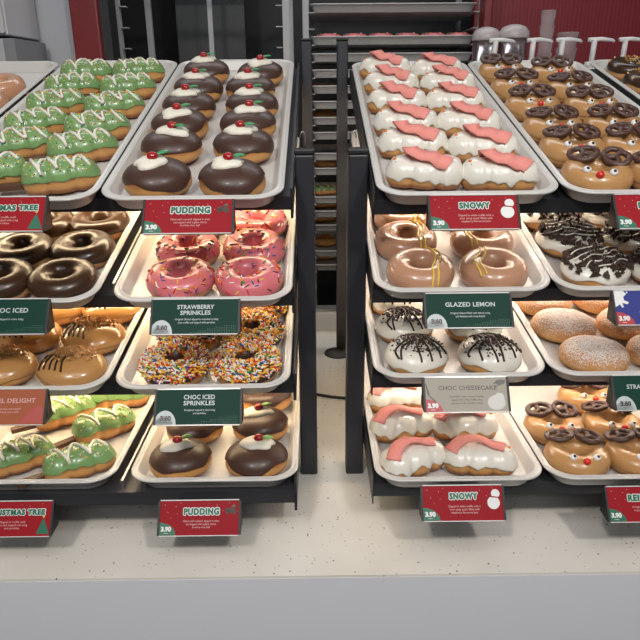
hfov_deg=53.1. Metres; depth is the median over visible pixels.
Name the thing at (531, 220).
doughnut
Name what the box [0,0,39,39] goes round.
upper cabinet
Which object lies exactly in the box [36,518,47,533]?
picture
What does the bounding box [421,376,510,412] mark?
price sign
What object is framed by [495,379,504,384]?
picture
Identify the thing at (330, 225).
baking pan
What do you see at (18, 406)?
price sign
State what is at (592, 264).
doughnut
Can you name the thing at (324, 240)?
doughnut
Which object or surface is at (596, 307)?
doughnut
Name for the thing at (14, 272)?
doughnut
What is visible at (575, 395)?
doughnut
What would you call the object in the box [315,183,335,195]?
doughnut
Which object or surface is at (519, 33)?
lidded jar
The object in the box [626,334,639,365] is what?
doughnut
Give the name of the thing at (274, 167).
serving tray
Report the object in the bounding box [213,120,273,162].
doughnut
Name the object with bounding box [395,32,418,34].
doughnut
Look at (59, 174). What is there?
doughnut
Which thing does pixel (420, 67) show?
doughnut
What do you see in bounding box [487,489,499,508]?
picture
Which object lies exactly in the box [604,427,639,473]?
doughnut
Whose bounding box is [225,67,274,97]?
doughnut
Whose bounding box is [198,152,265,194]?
doughnut
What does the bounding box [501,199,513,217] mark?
picture
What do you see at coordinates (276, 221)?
doughnut
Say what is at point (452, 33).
doughnut
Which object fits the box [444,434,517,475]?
doughnut
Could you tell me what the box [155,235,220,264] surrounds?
doughnut
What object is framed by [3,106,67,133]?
doughnut
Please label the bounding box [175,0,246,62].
wall
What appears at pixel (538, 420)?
doughnut
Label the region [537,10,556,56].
cup stack
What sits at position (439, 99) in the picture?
doughnut
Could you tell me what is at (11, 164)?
doughnut
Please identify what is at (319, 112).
doughnut
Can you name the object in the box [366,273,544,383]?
serving tray
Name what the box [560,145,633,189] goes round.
doughnut
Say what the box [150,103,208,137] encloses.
doughnut
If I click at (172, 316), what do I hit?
price sign
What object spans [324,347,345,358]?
cable grommet
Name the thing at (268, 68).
doughnut
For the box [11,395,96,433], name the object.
doughnut
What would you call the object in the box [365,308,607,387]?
shelf
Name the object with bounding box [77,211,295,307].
shelf
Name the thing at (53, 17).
wall
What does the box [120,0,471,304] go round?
wall
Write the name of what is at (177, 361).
doughnut
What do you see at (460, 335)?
doughnut
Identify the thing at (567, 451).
doughnut
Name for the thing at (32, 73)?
serving tray
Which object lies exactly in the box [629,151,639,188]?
doughnut
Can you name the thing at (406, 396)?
doughnut
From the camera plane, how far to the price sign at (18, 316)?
0.86 m
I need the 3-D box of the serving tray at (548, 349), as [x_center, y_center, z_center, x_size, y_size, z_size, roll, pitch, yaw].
[0.461,-0.084,1.240,0.255,0.125,0.713,-1,20,0]
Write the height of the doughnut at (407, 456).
0.059 m
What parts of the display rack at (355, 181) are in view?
post, post, arm, arm, arm, arm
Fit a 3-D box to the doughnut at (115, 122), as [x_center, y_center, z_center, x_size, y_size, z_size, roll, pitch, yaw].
[-0.394,-0.326,1.079,0.146,0.056,0.060,-7,21,-18]
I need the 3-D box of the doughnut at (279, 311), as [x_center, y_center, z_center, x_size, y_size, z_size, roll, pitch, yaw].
[-0.108,-0.025,1.120,0.110,0.053,0.109,10,23,26]
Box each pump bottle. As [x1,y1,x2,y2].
[489,38,515,52]
[527,37,552,59]
[556,37,582,59]
[584,37,614,68]
[618,37,639,56]
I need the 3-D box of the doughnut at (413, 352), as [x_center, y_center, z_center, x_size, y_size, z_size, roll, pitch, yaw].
[0.146,0.051,0.966,0.094,0.052,0.089,-8,21,-20]
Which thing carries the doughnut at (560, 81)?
in the serving tray at (577, 193)
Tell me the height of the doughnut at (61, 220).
0.053 m
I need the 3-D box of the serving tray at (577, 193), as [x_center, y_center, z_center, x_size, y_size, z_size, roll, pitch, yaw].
[0.460,-0.373,1.164,0.255,0.208,0.695,-1,20,0]
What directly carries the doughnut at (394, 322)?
in the serving tray at (532, 364)
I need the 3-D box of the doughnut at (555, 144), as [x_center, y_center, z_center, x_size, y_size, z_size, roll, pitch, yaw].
[0.393,-0.272,1.000,0.099,0.066,0.097,7,21,20]
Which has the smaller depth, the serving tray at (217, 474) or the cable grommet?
the serving tray at (217, 474)
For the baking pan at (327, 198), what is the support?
on the trolley at (308, 17)
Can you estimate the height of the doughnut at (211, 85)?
0.066 m
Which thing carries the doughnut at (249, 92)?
on the serving tray at (274, 167)
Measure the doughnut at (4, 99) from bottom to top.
0.055 m
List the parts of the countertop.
panel, rail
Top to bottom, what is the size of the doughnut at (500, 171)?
0.061 m
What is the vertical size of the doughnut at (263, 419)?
0.062 m
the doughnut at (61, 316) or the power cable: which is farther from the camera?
the power cable
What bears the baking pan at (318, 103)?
on the trolley at (308, 17)
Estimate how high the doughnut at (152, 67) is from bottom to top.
0.055 m
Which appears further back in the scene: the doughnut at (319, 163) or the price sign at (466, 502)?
the doughnut at (319, 163)
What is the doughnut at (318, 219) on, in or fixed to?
on the baking pan at (330, 225)
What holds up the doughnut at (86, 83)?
on the serving tray at (72, 200)
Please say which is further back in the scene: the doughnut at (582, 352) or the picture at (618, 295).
the doughnut at (582, 352)
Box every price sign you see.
[0,196,52,232]
[0,298,54,335]
[0,388,52,425]
[0,500,58,536]
[141,198,235,234]
[149,298,241,335]
[153,388,243,425]
[157,498,242,536]
[419,484,506,521]
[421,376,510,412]
[422,292,514,328]
[426,194,521,230]
[600,486,639,522]
[605,374,639,410]
[607,289,639,325]
[608,193,639,229]
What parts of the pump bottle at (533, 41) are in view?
stem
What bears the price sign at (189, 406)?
attached to the display rack at (122, 488)
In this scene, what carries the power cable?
on the countertop
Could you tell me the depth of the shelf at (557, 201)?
0.92 m
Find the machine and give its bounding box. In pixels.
[0,38,47,60]
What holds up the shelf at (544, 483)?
attached to the display rack at (355, 181)
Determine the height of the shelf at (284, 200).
0.209 m
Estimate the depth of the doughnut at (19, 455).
0.99 m
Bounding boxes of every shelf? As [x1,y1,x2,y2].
[0,400,297,504]
[51,68,299,211]
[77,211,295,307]
[86,275,297,394]
[350,69,609,214]
[364,409,639,495]
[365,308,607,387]
[367,255,608,302]
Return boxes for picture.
[20,406,42,422]
[28,213,40,228]
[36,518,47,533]
[217,206,228,212]
[225,507,235,513]
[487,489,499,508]
[488,393,505,409]
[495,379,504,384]
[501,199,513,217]
[613,291,628,307]
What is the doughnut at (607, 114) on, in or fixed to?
in the serving tray at (577, 193)
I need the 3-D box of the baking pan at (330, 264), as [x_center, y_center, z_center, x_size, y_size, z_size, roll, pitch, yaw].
[0.278,-0.293,2.892,0.625,0.030,0.420,-1,20,0]
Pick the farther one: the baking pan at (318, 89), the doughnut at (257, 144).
the baking pan at (318, 89)
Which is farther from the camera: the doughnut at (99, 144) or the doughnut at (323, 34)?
the doughnut at (323, 34)
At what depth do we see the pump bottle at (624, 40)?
1.83 m
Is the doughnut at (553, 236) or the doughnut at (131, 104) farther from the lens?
the doughnut at (131, 104)
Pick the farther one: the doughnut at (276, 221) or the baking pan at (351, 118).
the baking pan at (351, 118)
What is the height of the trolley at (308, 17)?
2.050 m
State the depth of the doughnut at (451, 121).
1.07 m
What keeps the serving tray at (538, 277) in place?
on the display rack at (355, 181)
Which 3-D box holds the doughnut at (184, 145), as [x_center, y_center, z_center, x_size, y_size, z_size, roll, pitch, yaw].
[-0.235,-0.279,1.009,0.095,0.066,0.093,-10,22,-25]
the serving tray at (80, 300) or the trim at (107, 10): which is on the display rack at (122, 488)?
the serving tray at (80, 300)
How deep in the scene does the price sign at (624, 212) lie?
0.85 m
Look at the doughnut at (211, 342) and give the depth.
1.00 m
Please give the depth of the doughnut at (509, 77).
1.26 m
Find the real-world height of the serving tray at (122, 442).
0.025 m
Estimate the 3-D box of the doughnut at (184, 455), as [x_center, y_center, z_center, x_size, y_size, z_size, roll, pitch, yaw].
[-0.217,0.208,0.995,0.097,0.062,0.092,-4,20,-10]
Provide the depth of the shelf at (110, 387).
0.97 m
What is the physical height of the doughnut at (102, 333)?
0.054 m
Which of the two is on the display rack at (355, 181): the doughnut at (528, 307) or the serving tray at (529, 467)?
the serving tray at (529, 467)
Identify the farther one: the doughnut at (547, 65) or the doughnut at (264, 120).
the doughnut at (547, 65)
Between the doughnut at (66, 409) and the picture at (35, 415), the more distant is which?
the doughnut at (66, 409)
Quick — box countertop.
[0,305,639,639]
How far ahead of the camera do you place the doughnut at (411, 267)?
0.92 m
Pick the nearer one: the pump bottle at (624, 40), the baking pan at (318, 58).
the pump bottle at (624, 40)
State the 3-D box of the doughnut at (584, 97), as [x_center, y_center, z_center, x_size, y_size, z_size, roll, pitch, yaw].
[0.496,-0.396,1.172,0.098,0.068,0.098,-6,21,-14]
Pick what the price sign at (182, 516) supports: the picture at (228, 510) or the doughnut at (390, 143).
the picture at (228, 510)
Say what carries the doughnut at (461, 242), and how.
in the serving tray at (538, 277)
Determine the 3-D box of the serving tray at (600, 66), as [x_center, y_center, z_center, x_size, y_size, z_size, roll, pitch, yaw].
[0.734,-0.376,1.165,0.255,0.208,0.695,-1,20,0]
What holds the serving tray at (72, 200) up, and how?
on the display rack at (122, 488)
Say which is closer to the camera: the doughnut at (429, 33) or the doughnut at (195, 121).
the doughnut at (195, 121)
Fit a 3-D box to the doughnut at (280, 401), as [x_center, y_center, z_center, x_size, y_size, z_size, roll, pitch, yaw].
[-0.102,0.136,1.198,0.097,0.063,0.092,-2,20,-6]
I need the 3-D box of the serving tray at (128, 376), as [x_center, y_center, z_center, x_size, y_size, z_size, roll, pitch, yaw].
[-0.174,-0.068,1.223,0.255,0.128,0.712,-1,20,0]
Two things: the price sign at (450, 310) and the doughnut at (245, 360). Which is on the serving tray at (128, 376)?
the doughnut at (245, 360)
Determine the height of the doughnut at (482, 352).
0.052 m
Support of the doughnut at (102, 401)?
on the serving tray at (122, 442)
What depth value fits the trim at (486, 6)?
2.17 m
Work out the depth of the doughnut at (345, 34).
2.41 m
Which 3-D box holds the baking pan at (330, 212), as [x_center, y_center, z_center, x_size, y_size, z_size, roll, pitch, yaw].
[0.277,-0.506,2.814,0.625,0.030,0.420,-1,20,0]
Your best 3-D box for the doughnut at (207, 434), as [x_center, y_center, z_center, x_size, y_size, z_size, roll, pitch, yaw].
[-0.214,0.174,1.092,0.097,0.062,0.092,4,20,14]
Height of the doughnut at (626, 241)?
0.058 m
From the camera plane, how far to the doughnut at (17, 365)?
0.93 m
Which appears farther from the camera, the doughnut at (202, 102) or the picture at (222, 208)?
the doughnut at (202, 102)
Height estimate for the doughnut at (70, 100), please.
0.057 m
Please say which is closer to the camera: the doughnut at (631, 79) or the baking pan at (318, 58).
the doughnut at (631, 79)
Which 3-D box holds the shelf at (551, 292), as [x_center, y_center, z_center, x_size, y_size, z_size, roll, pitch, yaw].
[0.484,-0.233,1.233,0.820,0.191,0.673,-1,20,0]
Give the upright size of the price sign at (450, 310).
0.043 m
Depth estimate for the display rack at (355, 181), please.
1.02 m
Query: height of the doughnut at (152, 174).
0.066 m
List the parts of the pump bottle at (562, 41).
stem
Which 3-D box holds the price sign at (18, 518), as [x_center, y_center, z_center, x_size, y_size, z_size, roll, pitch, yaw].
[-0.449,0.286,0.940,0.121,0.043,0.052,-1,20,0]
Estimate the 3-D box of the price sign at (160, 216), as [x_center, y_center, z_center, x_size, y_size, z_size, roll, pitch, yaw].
[-0.174,-0.150,0.880,0.121,0.043,0.108,-1,20,0]
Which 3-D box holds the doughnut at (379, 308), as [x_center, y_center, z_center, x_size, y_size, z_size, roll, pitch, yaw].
[0.133,-0.037,1.127,0.094,0.052,0.089,15,25,36]
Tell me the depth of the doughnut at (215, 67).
1.33 m
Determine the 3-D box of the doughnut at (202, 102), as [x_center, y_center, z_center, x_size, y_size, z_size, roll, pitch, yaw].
[-0.239,-0.396,1.169,0.095,0.066,0.092,-12,23,-29]
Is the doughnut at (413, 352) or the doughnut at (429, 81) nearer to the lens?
the doughnut at (413, 352)
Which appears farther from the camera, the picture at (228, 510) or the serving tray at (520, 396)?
the serving tray at (520, 396)
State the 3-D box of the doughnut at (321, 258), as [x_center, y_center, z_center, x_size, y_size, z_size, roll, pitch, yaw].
[0.024,-0.299,2.872,0.099,0.051,0.091,-11,22,-26]
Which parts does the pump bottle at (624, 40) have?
stem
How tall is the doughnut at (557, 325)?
0.045 m
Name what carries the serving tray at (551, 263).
on the display rack at (355, 181)
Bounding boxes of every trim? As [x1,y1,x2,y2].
[68,0,104,60]
[98,0,120,60]
[478,0,492,28]
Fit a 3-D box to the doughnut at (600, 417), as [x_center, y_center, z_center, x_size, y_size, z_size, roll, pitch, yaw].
[0.498,0.174,1.092,0.099,0.052,0.100,-5,21,-13]
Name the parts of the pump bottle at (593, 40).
stem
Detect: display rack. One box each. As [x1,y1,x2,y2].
[0,38,317,509]
[336,38,639,503]
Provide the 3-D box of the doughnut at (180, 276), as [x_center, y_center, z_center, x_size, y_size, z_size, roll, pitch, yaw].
[-0.203,-0.060,0.935,0.099,0.054,0.099,7,21,20]
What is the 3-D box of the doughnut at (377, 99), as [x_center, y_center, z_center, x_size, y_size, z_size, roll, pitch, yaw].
[0.143,-0.414,1.195,0.113,0.063,0.063,5,21,13]
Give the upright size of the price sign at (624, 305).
0.043 m
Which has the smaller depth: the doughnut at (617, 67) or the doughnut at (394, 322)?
the doughnut at (394, 322)
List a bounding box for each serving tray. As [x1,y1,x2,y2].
[0,60,176,209]
[0,61,57,117]
[0,211,140,308]
[0,308,144,395]
[0,395,154,489]
[101,59,293,208]
[114,137,298,307]
[116,306,293,394]
[131,346,299,487]
[351,129,549,298]
[352,61,557,204]
[364,352,541,486]
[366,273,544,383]
[468,60,639,202]
[509,386,639,484]
[512,301,639,381]
[521,219,639,296]
[590,59,639,105]
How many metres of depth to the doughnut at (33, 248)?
0.99 m
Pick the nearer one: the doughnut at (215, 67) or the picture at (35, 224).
the picture at (35, 224)
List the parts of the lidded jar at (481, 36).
dome lid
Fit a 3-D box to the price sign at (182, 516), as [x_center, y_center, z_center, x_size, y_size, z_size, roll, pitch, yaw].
[-0.176,0.285,0.943,0.121,0.043,0.052,-1,20,0]
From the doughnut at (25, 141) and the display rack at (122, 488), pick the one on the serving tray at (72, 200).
the doughnut at (25, 141)
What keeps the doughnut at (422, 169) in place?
in the serving tray at (547, 184)
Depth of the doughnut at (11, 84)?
1.27 m
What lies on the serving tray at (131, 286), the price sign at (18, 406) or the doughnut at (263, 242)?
the doughnut at (263, 242)
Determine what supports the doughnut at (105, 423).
on the serving tray at (122, 442)
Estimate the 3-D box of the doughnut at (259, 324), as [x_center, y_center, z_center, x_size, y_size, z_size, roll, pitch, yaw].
[-0.111,0.020,1.037,0.110,0.054,0.110,7,21,19]
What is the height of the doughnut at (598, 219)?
0.059 m
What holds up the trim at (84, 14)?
attached to the wall at (53, 17)
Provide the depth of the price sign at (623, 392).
0.90 m
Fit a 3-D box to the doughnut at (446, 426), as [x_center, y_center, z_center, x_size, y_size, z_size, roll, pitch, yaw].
[0.247,0.173,1.089,0.113,0.058,0.063,0,19,2]
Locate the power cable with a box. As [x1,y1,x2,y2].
[317,393,344,399]
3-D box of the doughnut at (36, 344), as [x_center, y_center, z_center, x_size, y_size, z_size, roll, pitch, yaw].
[-0.470,0.022,1.032,0.100,0.054,0.090,-12,23,-28]
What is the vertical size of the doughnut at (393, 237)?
0.055 m
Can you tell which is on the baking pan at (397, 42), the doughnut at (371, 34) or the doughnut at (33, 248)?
the doughnut at (371, 34)
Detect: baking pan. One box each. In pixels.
[309,2,476,21]
[310,35,471,49]
[312,52,471,64]
[312,68,470,78]
[312,85,349,93]
[312,99,352,108]
[313,113,355,124]
[313,125,356,139]
[313,144,348,159]
[314,160,335,174]
[315,182,335,202]
[315,208,335,216]
[315,220,335,230]
[315,231,335,256]
[315,257,335,269]
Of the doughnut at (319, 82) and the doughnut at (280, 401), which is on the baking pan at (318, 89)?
the doughnut at (319, 82)
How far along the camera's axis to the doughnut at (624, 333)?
1.03 m
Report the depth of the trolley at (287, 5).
2.50 m
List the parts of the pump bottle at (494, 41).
stem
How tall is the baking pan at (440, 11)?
0.030 m
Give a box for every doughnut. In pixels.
[0,73,25,99]
[0,90,8,108]
[0,125,51,156]
[0,151,26,182]
[0,154,100,195]
[0,233,53,267]
[0,258,34,297]
[0,321,61,353]
[0,344,37,385]
[0,434,55,478]
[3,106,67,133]
[5,87,84,113]
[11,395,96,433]
[16,439,116,488]
[23,127,118,161]
[25,72,99,95]
[27,257,98,297]
[36,345,107,385]
[42,58,112,81]
[42,212,73,240]
[50,229,115,268]
[52,109,130,139]
[53,308,82,324]
[54,404,135,448]
[61,315,125,354]
[67,89,145,117]
[70,211,129,240]
[82,307,140,323]
[83,72,156,98]
[90,394,149,407]
[112,57,164,81]
[122,150,191,195]
[137,339,211,384]
[140,121,201,163]
[145,255,214,296]
[149,434,211,477]
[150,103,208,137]
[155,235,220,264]
[155,335,220,351]
[162,84,215,118]
[166,426,222,443]
[173,67,223,100]
[183,52,229,81]
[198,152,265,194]
[209,337,281,383]
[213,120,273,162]
[215,255,282,295]
[218,309,285,346]
[220,100,275,135]
[222,227,284,263]
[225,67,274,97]
[225,83,278,114]
[225,433,287,476]
[232,402,287,439]
[235,210,287,234]
[237,54,283,84]
[241,306,289,318]
[243,393,290,410]
[312,81,335,88]
[313,109,335,116]
[314,160,335,167]
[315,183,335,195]
[315,203,335,208]
[315,217,335,222]
[315,234,335,246]
[317,33,340,35]
[317,256,334,259]
[343,33,366,35]
[359,50,410,78]
[363,63,418,94]
[366,80,426,113]
[367,387,421,412]
[369,33,392,35]
[369,296,422,314]
[369,404,432,441]
[372,100,438,134]
[374,214,425,228]
[374,219,436,259]
[376,306,433,342]
[377,120,447,157]
[379,436,444,476]
[385,146,462,189]
[385,333,447,372]
[386,247,454,294]
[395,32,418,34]
[410,52,462,81]
[419,64,475,94]
[422,32,445,34]
[426,81,485,114]
[433,413,498,440]
[437,100,501,136]
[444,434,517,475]
[445,329,502,341]
[446,32,469,34]
[447,123,519,162]
[450,230,512,257]
[457,332,521,371]
[459,246,528,286]
[461,148,539,190]
[478,53,524,84]
[490,67,540,101]
[505,83,559,121]
[514,301,571,315]
[520,213,584,230]
[522,104,582,144]
[523,400,584,445]
[531,55,577,83]
[531,308,596,342]
[535,216,604,257]
[538,123,604,167]
[543,428,610,474]
[544,70,596,103]
[557,385,607,414]
[558,335,629,370]
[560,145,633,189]
[560,242,633,285]
[562,84,619,122]
[573,300,608,313]
[580,400,639,443]
[581,212,608,229]
[583,102,639,139]
[595,308,639,340]
[601,220,639,254]
[602,121,639,164]
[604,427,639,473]
[606,55,639,80]
[622,67,639,94]
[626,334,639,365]
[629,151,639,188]
[629,247,639,281]
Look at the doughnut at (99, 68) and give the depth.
1.33 m
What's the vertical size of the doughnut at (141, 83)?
0.057 m
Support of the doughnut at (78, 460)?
on the serving tray at (122, 442)
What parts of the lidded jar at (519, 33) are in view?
dome lid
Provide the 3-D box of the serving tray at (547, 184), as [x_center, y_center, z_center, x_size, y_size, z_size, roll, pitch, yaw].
[0.202,-0.371,1.162,0.255,0.208,0.695,-1,20,0]
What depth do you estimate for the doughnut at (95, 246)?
0.99 m
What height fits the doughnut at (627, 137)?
0.067 m
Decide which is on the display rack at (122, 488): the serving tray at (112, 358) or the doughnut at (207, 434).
the serving tray at (112, 358)
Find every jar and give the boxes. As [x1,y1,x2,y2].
[472,27,499,61]
[498,24,529,59]
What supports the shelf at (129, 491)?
attached to the display rack at (122, 488)
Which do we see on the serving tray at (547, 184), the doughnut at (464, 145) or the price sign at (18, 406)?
the doughnut at (464, 145)
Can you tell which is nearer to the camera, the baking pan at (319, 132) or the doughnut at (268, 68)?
the doughnut at (268, 68)
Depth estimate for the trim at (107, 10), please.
1.98 m
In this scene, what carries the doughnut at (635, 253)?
in the serving tray at (551, 263)
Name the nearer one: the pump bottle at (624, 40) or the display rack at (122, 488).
the display rack at (122, 488)
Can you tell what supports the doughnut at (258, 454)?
on the serving tray at (217, 474)
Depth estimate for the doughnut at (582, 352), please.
0.94 m
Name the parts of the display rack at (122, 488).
divider rail, divider rail, arm, arm, arm, arm, post, post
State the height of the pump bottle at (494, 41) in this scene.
0.266 m
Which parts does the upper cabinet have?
door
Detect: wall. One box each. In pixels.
[28,0,75,69]
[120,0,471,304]
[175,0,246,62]
[468,0,639,67]
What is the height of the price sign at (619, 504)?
0.043 m
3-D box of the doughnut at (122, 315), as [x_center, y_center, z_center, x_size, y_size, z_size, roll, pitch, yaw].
[-0.363,-0.025,1.115,0.100,0.054,0.089,-7,21,-17]
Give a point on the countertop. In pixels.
(340, 565)
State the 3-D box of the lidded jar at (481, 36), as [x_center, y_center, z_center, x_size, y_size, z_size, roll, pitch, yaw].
[0.507,-0.745,1.990,0.086,0.305,0.086,-1,20,0]
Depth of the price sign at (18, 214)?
0.84 m
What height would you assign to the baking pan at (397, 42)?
0.030 m
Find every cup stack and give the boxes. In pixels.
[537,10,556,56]
[556,32,578,60]
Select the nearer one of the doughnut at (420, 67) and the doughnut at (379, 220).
the doughnut at (379, 220)
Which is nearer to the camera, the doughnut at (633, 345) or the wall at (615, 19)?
the doughnut at (633, 345)
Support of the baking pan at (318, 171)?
on the trolley at (308, 17)
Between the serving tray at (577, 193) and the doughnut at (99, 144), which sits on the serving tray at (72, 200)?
the doughnut at (99, 144)
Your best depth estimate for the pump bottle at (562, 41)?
1.83 m
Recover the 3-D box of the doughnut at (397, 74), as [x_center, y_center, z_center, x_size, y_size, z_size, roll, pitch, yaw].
[0.144,-0.485,1.294,0.113,0.062,0.063,3,20,10]
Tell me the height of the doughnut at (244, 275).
0.054 m
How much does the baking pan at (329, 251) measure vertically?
0.030 m
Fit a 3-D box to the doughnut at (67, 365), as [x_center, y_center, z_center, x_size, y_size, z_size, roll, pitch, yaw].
[-0.367,0.068,0.947,0.100,0.053,0.090,-6,21,-16]
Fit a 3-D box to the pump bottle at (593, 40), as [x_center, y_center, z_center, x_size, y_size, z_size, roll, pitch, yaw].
[0.785,-0.683,1.873,0.088,0.266,0.086,-17,26,-38]
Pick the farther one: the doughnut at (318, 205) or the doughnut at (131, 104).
the doughnut at (318, 205)
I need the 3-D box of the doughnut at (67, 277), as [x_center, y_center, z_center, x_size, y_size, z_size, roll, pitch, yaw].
[-0.373,-0.057,0.933,0.100,0.053,0.097,-2,20,-3]
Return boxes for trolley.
[115,0,293,62]
[302,0,479,304]
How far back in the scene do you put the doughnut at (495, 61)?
1.36 m
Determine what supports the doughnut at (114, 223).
in the serving tray at (80, 300)
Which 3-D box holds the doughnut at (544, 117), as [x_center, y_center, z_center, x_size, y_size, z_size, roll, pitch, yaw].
[0.392,-0.329,1.079,0.099,0.066,0.097,7,21,18]
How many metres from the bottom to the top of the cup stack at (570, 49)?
0.285 m
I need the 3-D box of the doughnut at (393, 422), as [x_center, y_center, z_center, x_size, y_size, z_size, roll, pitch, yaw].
[0.141,0.173,1.091,0.113,0.059,0.063,-4,20,-10]
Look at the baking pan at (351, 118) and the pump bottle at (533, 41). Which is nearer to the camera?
the pump bottle at (533, 41)
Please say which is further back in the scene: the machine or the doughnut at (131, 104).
the machine
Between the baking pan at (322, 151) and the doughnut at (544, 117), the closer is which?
the doughnut at (544, 117)
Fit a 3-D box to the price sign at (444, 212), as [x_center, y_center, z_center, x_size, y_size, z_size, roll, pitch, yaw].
[0.203,-0.151,0.871,0.121,0.043,0.086,-1,20,0]
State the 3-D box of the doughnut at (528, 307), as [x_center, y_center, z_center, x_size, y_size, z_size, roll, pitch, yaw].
[0.392,-0.035,1.129,0.098,0.045,0.089,9,22,23]
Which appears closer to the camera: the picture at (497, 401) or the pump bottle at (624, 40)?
the picture at (497, 401)
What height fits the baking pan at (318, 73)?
0.030 m
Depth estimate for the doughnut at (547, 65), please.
1.34 m
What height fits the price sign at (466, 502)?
0.043 m
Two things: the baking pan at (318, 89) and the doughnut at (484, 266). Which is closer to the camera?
the doughnut at (484, 266)
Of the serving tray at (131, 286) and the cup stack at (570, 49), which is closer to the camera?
the serving tray at (131, 286)
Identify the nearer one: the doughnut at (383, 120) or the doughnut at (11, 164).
the doughnut at (11, 164)
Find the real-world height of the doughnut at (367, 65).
0.062 m
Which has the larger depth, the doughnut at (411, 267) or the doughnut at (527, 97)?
the doughnut at (527, 97)
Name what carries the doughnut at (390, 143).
on the serving tray at (547, 184)
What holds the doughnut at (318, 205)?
on the baking pan at (330, 212)

